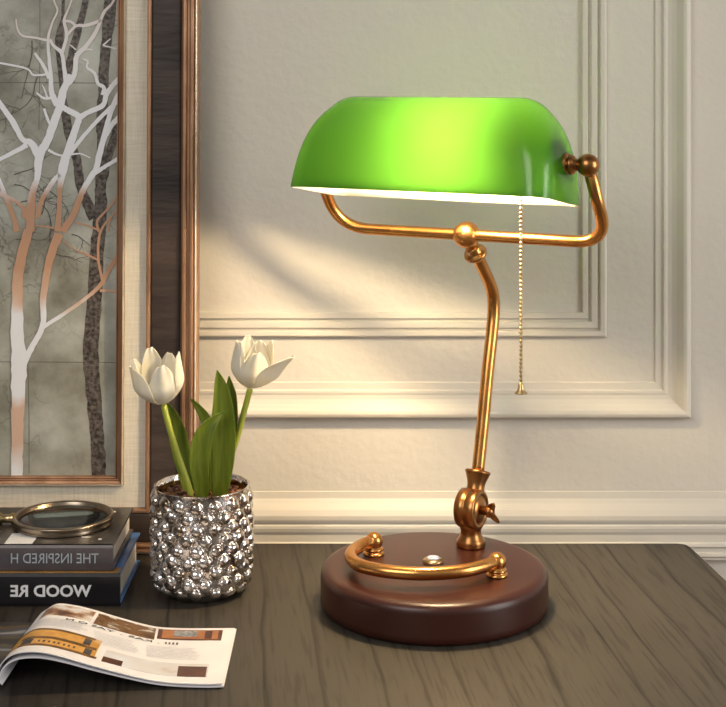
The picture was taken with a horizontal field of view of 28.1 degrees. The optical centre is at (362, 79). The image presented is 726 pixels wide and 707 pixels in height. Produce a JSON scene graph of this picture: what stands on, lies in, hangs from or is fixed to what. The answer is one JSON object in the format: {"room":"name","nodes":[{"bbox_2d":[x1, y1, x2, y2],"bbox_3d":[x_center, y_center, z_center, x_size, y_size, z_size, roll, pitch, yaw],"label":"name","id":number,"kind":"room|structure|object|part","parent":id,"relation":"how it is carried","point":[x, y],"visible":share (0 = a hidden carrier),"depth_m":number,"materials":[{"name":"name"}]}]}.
{"room":"office","nodes":[
{"label":"office","id":0,"kind":"room"},
{"bbox_2d":[199,0,725,579],"bbox_3d":[0.000,-0.133,1.450,4.400,2.660,0.100,0,0,0],"label":"wall","id":1,"kind":"structure","parent":0,"point":[270,69],"depth_m":1.40,"materials":[{"name":"paint"}]},
{"bbox_2d":[199,0,606,336],"bbox_3d":[-0.395,-0.345,1.398,1.261,1.187,0.006,0,0,0],"label":"trim","id":2,"kind":"structure","parent":1,"relation":"attached to","point":[591,321],"depth_m":1.40,"materials":[{"name":"beige paint"}]},
{"bbox_2d":[199,0,690,417],"bbox_3d":[-0.400,-0.346,1.395,1.431,1.344,0.012,0,0,0],"label":"trim","id":3,"kind":"structure","parent":1,"relation":"attached to","point":[669,395],"depth_m":1.40,"materials":[{"name":"beige paint"}]},
{"bbox_2d":[252,491,725,560],"bbox_3d":[0.000,0.430,1.395,4.400,0.066,0.013,0,0,0],"label":"trim","id":4,"kind":"structure","parent":1,"relation":"attached to","point":[696,520],"depth_m":1.39,"materials":[{"name":"beige paint"}]},
{"bbox_3d":[0.000,1.247,0.150,4.400,0.100,2.700,0,0,0],"label":"floor","id":5,"kind":"structure","parent":0,"visible":0},
{"bbox_2d":[0,544,725,706],"bbox_3d":[-0.289,0.817,1.084,1.322,0.760,0.568,0,0,0],"label":"desk","id":6,"kind":"object","parent":5,"relation":"on","point":[622,625],"visible":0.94,"depth_m":1.11,"materials":[{"name":"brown wood"}]},
{"bbox_2d":[0,533,139,605],"bbox_3d":[-0.287,0.423,1.257,0.170,0.027,0.111,0,0,0],"label":"book","id":7,"kind":"object","parent":6,"relation":"on","point":[17,588],"visible":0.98,"depth_m":1.20,"materials":[{"name":"black paper"}]},
{"bbox_2d":[0,508,132,570],"bbox_3d":[-0.295,0.398,1.260,0.174,0.022,0.108,0,0,0],"label":"book","id":8,"kind":"object","parent":7,"relation":"on","point":[101,550],"visible":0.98,"depth_m":1.21,"materials":[{"name":"grey paper"}]},
{"bbox_2d":[4,533,36,543],"bbox_3d":[-0.288,0.388,1.226,0.024,0.001,0.028,0,0,0],"label":"photo","id":9,"kind":"object","parent":8,"relation":"on","point":[9,538],"depth_m":1.22},
{"bbox_2d":[0,500,113,537],"bbox_3d":[-0.300,0.383,1.268,0.164,0.010,0.087,0,0,0],"label":"magnifying glass","id":10,"kind":"object","parent":8,"relation":"on","point":[67,518],"visible":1,"depth_m":1.27,"materials":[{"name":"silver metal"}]},
{"bbox_2d":[0,0,200,553],"bbox_3d":[-0.350,0.072,1.357,0.393,0.730,0.049,0,0,0],"label":"framed picture","id":11,"kind":"object","parent":6,"relation":"on","point":[100,99],"visible":0.98,"depth_m":1.35,"materials":[{"name":"brown wood"}]},
{"bbox_2d":[0,0,117,474],"bbox_3d":[-0.350,0.060,1.360,0.246,0.621,0.024,0,0,0],"label":"artwork","id":12,"kind":"object","parent":11,"relation":"attached to","point":[59,58],"depth_m":1.36,"materials":[{"name":"grey paper"}]},
{"bbox_3d":[-0.350,0.072,1.357,0.253,0.603,0.033,0,0,0],"label":"moulding","id":13,"kind":"part","parent":11,"relation":"part of","materials":[{"name":"wood"}]},
{"bbox_3d":[-0.350,0.072,1.357,0.393,0.730,0.049,0,0,0],"label":"moulding","id":14,"kind":"part","parent":11,"relation":"part of","materials":[{"name":"brown wood"}]},
{"bbox_2d":[0,603,236,687],"bbox_3d":[-0.255,0.423,1.098,0.309,0.027,0.116,0,0,0],"label":"magazine","id":15,"kind":"object","parent":6,"relation":"on","point":[83,637],"visible":1,"depth_m":1.09,"materials":[{"name":"printed paper"}]},
{"bbox_2d":[9,628,101,658],"bbox_3d":[-0.228,0.418,1.073,0.067,0.016,0.038,0,0,0],"label":"photo","id":16,"kind":"object","parent":15,"relation":"on","point":[72,643],"depth_m":1.07,"materials":[{"name":"orange paper"}]},
{"bbox_2d":[40,605,95,621],"bbox_3d":[-0.231,0.418,1.135,0.040,0.007,0.024,0,0,0],"label":"photo","id":17,"kind":"object","parent":15,"relation":"on","point":[63,613],"depth_m":1.13},
{"bbox_2d":[30,618,199,659],"bbox_3d":[-0.190,0.424,1.100,0.134,0.021,0.030,0,0,0],"label":"print","id":18,"kind":"object","parent":15,"relation":"on","point":[99,636],"depth_m":1.10,"materials":[{"name":"grey paper"}]},
{"bbox_2d":[93,613,155,639],"bbox_3d":[-0.185,0.427,1.134,0.047,0.014,0.025,0,0,0],"label":"photo","id":19,"kind":"object","parent":15,"relation":"on","point":[105,623],"depth_m":1.13},
{"bbox_2d":[101,650,208,676],"bbox_3d":[-0.152,0.428,1.065,0.077,0.012,0.025,0,0,0],"label":"photo","id":20,"kind":"object","parent":15,"relation":"on","point":[119,663],"depth_m":1.06,"materials":[{"name":"paper"}]},
{"bbox_2d":[157,629,222,639],"bbox_3d":[-0.136,0.434,1.136,0.051,0.002,0.022,0,0,0],"label":"photo","id":21,"kind":"object","parent":15,"relation":"on","point":[162,634],"depth_m":1.14,"materials":[{"name":"orange paper"}]},
{"bbox_2d":[149,474,253,602],"bbox_3d":[-0.138,0.391,1.240,0.089,0.091,0.089,0,0,6],"label":"vase","id":22,"kind":"object","parent":6,"relation":"on","point":[201,549],"visible":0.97,"depth_m":1.20,"materials":[{"name":"silver metal"}]},
{"bbox_2d":[162,484,241,496],"bbox_3d":[-0.138,0.369,1.240,0.073,0.035,0.073,0,0,0],"label":"mulch","id":23,"kind":"object","parent":22,"relation":"in","point":[177,490],"visible":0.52,"depth_m":1.25,"materials":[{"name":"brown soil"}]},
{"bbox_2d":[129,347,224,496],"bbox_3d":[-0.156,0.299,1.230,0.081,0.141,0.042,0,0,0],"label":"tulip","id":24,"kind":"object","parent":23,"relation":"in","point":[158,381],"visible":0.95,"depth_m":1.22,"materials":[{"name":"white plant"}]},
{"bbox_3d":[-0.156,0.323,1.234,0.032,0.094,0.006,0,0,-13],"label":"stem","id":25,"kind":"part","parent":24,"relation":"part of","materials":[{"name":"green plant"}]},
{"bbox_2d":[189,335,294,495],"bbox_3d":[-0.104,0.296,1.239,0.099,0.152,0.041,0,0,18],"label":"tulip","id":26,"kind":"object","parent":23,"relation":"in","point":[252,365],"visible":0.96,"depth_m":1.23,"materials":[{"name":"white plant"}]},
{"bbox_3d":[-0.112,0.318,1.243,0.037,0.108,0.006,0,0,9],"label":"stem","id":27,"kind":"part","parent":26,"relation":"part of","materials":[{"name":"green plant"}]},
{"bbox_2d":[290,96,608,645],"bbox_3d":[0.069,0.225,1.213,0.261,0.423,0.199,0,0,0],"label":"lamp","id":28,"kind":"object","parent":6,"relation":"on","point":[466,587],"visible":1,"depth_m":1.18,"materials":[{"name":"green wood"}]},
{"bbox_3d":[0.042,0.392,1.179,0.127,0.011,0.070,0,0,28],"label":"pen rail","id":29,"kind":"part","parent":28,"relation":"part of","materials":[{"name":"brown metal"}]},
{"bbox_3d":[0.058,0.059,1.212,0.240,0.090,0.087,0,0,30],"label":"lamp shade","id":30,"kind":"part","parent":28,"relation":"part of","materials":[{"name":"green glass"}]},
{"bbox_3d":[0.108,0.245,1.282,0.011,0.199,0.048,0,0,30],"label":"lamp post","id":31,"kind":"part","parent":28,"relation":"part of","materials":[{"name":"brown metal"}]},
{"bbox_3d":[0.128,0.161,1.174,0.003,0.172,0.003,0,0,0],"label":"pull chain","id":32,"kind":"part","parent":28,"relation":"part of","materials":[{"name":"gold metal"}]},
{"bbox_3d":[0.128,0.249,1.174,0.010,0.009,0.010,0,0,0],"label":"bell pull","id":33,"kind":"part","parent":28,"relation":"part of","materials":[{"name":"gold metal"}]},
{"bbox_3d":[0.174,0.068,1.153,0.029,0.019,0.019,0,0,30],"label":"shade knob","id":34,"kind":"part","parent":28,"relation":"part of","materials":[{"name":"brown metal"}]}
]}

